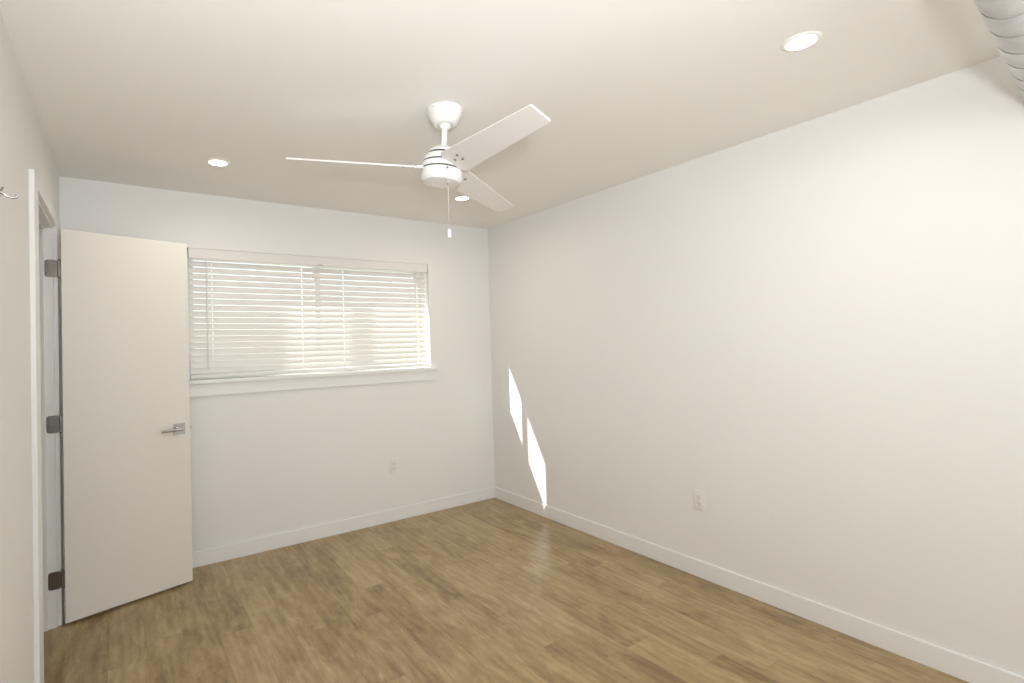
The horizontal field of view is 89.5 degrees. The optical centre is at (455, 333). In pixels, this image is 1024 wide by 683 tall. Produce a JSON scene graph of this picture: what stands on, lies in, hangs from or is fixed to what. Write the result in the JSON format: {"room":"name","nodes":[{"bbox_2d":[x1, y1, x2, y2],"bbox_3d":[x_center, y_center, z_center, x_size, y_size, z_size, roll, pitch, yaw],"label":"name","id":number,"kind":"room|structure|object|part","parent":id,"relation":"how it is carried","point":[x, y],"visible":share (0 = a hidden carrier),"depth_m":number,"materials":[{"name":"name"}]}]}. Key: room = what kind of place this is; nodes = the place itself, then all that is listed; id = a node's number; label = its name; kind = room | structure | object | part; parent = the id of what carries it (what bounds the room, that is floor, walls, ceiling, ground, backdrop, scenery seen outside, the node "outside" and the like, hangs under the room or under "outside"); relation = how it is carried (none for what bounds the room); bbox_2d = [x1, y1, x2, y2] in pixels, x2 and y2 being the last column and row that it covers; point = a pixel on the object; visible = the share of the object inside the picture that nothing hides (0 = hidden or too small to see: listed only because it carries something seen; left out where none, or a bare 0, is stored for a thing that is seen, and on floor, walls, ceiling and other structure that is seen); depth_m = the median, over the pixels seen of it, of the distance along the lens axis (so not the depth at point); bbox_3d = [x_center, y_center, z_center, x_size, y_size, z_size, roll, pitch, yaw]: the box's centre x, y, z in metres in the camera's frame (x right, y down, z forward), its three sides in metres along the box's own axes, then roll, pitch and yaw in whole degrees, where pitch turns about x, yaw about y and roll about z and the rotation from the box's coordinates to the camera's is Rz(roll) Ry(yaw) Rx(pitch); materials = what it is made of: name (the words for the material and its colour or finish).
{"room":"empty bedroom","nodes":[
{"label":"empty bedroom","id":0,"kind":"room"},
{"bbox_2d":[0,12,63,682],"bbox_3d":[-0.976,0.225,0.850,0.125,2.440,5.000,-1,-1,-33],"label":"wall","id":1,"kind":"structure","parent":0,"point":[24,146],"depth_m":1.70,"materials":[{"name":"paint"}]},
{"bbox_2d":[0,605,0,682],"bbox_3d":[-1.189,0.384,1.313,0.018,2.150,0.107,-1,-1,-33],"label":"door frame","id":2,"kind":"structure","parent":1,"relation":"attached to","point":[0,605],"depth_m":1.35,"materials":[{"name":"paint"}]},
{"bbox_2d":[0,186,18,198],"bbox_3d":[-1.303,-0.410,1.496,0.046,0.032,0.032,-1,-1,-33],"label":"wall hook","id":3,"kind":"object","parent":1,"relation":"attached to","point":[1,188],"visible":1,"depth_m":1.49,"materials":[{"name":"silver metal"}]},
{"bbox_2d":[28,169,63,682],"bbox_3d":[-1.925,0.437,2.315,0.161,2.121,0.922,-1,-1,-33],"label":"door frame","id":4,"kind":"structure","parent":1,"relation":"attached to","point":[43,238],"depth_m":2.62,"materials":[{"name":"paint"}]},
{"bbox_2d":[44,229,192,623],"bbox_3d":[-1.852,0.471,2.879,0.145,2.038,0.695,-3,-1,42],"label":"door","id":5,"kind":"structure","parent":1,"relation":"in","point":[123,422],"depth_m":2.85,"materials":[{"name":"paint"}]},
{"bbox_3d":[-1.649,0.565,2.999,0.012,0.017,0.126,-3,-1,42],"label":"lever","id":6,"kind":"part","parent":5,"relation":"part of","materials":[{"name":"silver metal"}]},
{"bbox_3d":[-1.649,0.566,3.065,0.009,0.064,0.064,-3,-1,42],"label":"handle plate","id":7,"kind":"part","parent":5,"relation":"part of","materials":[{"name":"silver metal"}]},
{"bbox_2d":[59,176,494,552],"bbox_3d":[-1.605,0.292,3.564,4.750,2.440,0.240,-1,-1,-33],"label":"wall","id":8,"kind":"structure","parent":0,"point":[263,464],"depth_m":3.84,"materials":[{"name":"paint"}]},
{"bbox_2d":[187,251,437,396],"bbox_3d":[-1.033,-0.084,3.916,1.922,0.975,0.247,-1,-1,-33],"label":"window","id":9,"kind":"structure","parent":8,"relation":"in","point":[198,387],"depth_m":3.74,"materials":[{"name":"plastic"}]},
{"bbox_3d":[-1.430,-0.132,3.738,0.906,0.805,0.028,-1,-1,-33],"label":"sash","id":10,"kind":"part","parent":9,"relation":"part of","materials":[{"name":"plastic"}]},
{"bbox_2d":[187,248,427,378],"bbox_3d":[-0.999,-0.144,3.867,1.801,0.856,0.080,-1,-1,-33],"label":"window blind","id":11,"kind":"object","parent":9,"relation":"attached to","point":[398,310],"visible":1,"depth_m":3.79,"materials":[{"name":"plastic"}]},
{"bbox_3d":[-1.638,-0.112,3.462,0.002,0.784,0.046,-1,-1,-33],"label":"ladder cord","id":12,"kind":"part","parent":11,"relation":"part of","materials":[{"name":"fabric"}]},
{"bbox_3d":[-1.131,-0.119,3.792,0.002,0.784,0.046,-1,-1,-33],"label":"ladder cord","id":13,"kind":"part","parent":11,"relation":"part of","materials":[{"name":"fabric"}]},
{"bbox_3d":[-0.994,0.271,3.867,1.787,0.025,0.051,-1,-1,-33],"label":"rail","id":14,"kind":"part","parent":11,"relation":"part of","materials":[{"name":"white plastic"}]},
{"bbox_3d":[-0.864,-0.123,3.966,0.002,0.784,0.046,-1,-1,-33],"label":"ladder cord","id":15,"kind":"part","parent":11,"relation":"part of","materials":[{"name":"fabric"}]},
{"bbox_3d":[-0.325,-0.131,4.316,0.002,0.784,0.046,-1,-1,-33],"label":"ladder cord","id":16,"kind":"part","parent":11,"relation":"part of","materials":[{"name":"fabric"}]},
{"bbox_3d":[-1.001,0.307,3.875,1.922,0.024,0.167,-1,-1,-33],"label":"sill","id":17,"kind":"part","parent":9,"relation":"part of","materials":[{"name":"paint"}]},
{"bbox_3d":[-0.725,-0.141,4.234,0.906,0.805,0.028,-1,-1,-33],"label":"sash","id":18,"kind":"part","parent":9,"relation":"part of","materials":[{"name":"plastic"}]},
{"bbox_2d":[192,487,494,567],"bbox_3d":[-0.950,1.451,3.797,3.100,0.097,0.013,-1,-1,-33],"label":"baseboard","id":19,"kind":"structure","parent":8,"relation":"attached to","point":[245,548],"depth_m":3.80,"materials":[{"name":"paint"}]},
{"bbox_2d":[390,458,397,472],"bbox_3d":[-0.492,1.056,4.113,0.070,0.115,0.008,-1,-1,-33],"label":"wall outlet","id":20,"kind":"object","parent":8,"relation":"attached to","point":[393,462],"visible":1,"depth_m":4.11,"materials":[{"name":"plastic"}]},
{"bbox_2d":[0,0,1001,228],"bbox_3d":[-0.238,-1.065,1.430,4.750,0.120,5.390,-1,-1,-33],"label":"ceiling","id":21,"kind":"structure","parent":0,"point":[142,93],"depth_m":2.04,"materials":[{"name":"paint"}]},
{"bbox_2d":[205,158,229,166],"bbox_3d":[-1.316,-0.947,2.843,0.125,0.006,0.125,-1,-1,-33],"label":"recessed light","id":22,"kind":"object","parent":21,"relation":"in","point":[212,161],"visible":1,"depth_m":2.83,"materials":[{"name":"paint"}]},
{"bbox_2d":[286,102,549,237],"bbox_3d":[0.030,-0.702,2.168,1.216,0.593,1.086,-1,-1,-33],"label":"ceiling fan","id":23,"kind":"object","parent":21,"relation":"hanging from","point":[444,166],"visible":1,"depth_m":2.19,"materials":[{"name":"metal"}]},
{"bbox_3d":[-0.438,-0.755,2.284,0.601,0.095,0.133,-2,-1,2],"label":"fan blade","id":24,"kind":"part","parent":23,"relation":"part of","materials":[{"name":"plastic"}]},
{"bbox_3d":[-0.027,-0.424,2.171,0.017,0.041,0.017,-1,-1,-33],"label":"chain pull","id":25,"kind":"part","parent":23,"relation":"part of","materials":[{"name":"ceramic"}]},
{"bbox_3d":[0.126,-0.715,2.606,0.135,0.064,0.603,-2,-1,29],"label":"fan blade","id":26,"kind":"part","parent":23,"relation":"part of","materials":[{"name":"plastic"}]},
{"bbox_3d":[0.138,-0.732,1.952,0.140,0.075,0.605,-1,-1,-33],"label":"fan blade","id":27,"kind":"part","parent":23,"relation":"part of","materials":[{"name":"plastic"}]},
{"bbox_2d":[453,195,470,200],"bbox_3d":[0.047,-0.968,3.672,0.125,0.006,0.125,-1,-1,-33],"label":"recessed light","id":28,"kind":"object","parent":21,"relation":"in","point":[462,197],"visible":0.94,"depth_m":3.67,"materials":[{"name":"paint"}]},
{"bbox_2d":[780,31,822,51],"bbox_3d":[1.226,-1.034,1.823,0.125,0.006,0.125,-1,-1,-33],"label":"recessed light","id":29,"kind":"object","parent":21,"relation":"in","point":[804,40],"visible":1,"depth_m":1.81,"materials":[{"name":"paint"}]},
{"bbox_2d":[44,498,968,682],"bbox_3d":[-0.170,1.464,1.383,4.750,0.060,5.390,-1,-1,-33],"label":"floor","id":30,"kind":"structure","parent":0,"point":[493,590],"depth_m":2.59,"materials":[{"name":"brown wood"}]},
{"bbox_2d":[488,56,1023,676],"bbox_3d":[1.790,0.182,2.559,0.150,2.440,5.150,-1,-1,-33],"label":"wall","id":31,"kind":"structure","parent":0,"point":[814,328],"depth_m":2.51,"materials":[{"name":"paint"}]},
{"bbox_2d":[693,489,705,511],"bbox_3d":[1.422,0.972,2.998,0.008,0.115,0.070,-1,-1,-33],"label":"wall outlet","id":32,"kind":"object","parent":31,"relation":"attached to","point":[699,496],"visible":1,"depth_m":2.99,"materials":[{"name":"plastic"}]},
{"bbox_2d":[494,487,1023,682],"bbox_3d":[1.712,1.356,2.555,0.013,0.097,5.000,-1,-1,-33],"label":"baseboard","id":33,"kind":"structure","parent":31,"relation":"attached to","point":[960,666],"depth_m":2.56,"materials":[{"name":"paint"}]},
{"bbox_2d":[973,0,1023,104],"bbox_3d":[1.653,-0.847,1.469,1.253,0.155,0.155,-1,-1,-37],"label":"air duct","id":34,"kind":"object","parent":31,"relation":"attached to","point":[1004,19],"visible":1,"depth_m":1.32,"materials":[{"name":"grey"}]}
]}

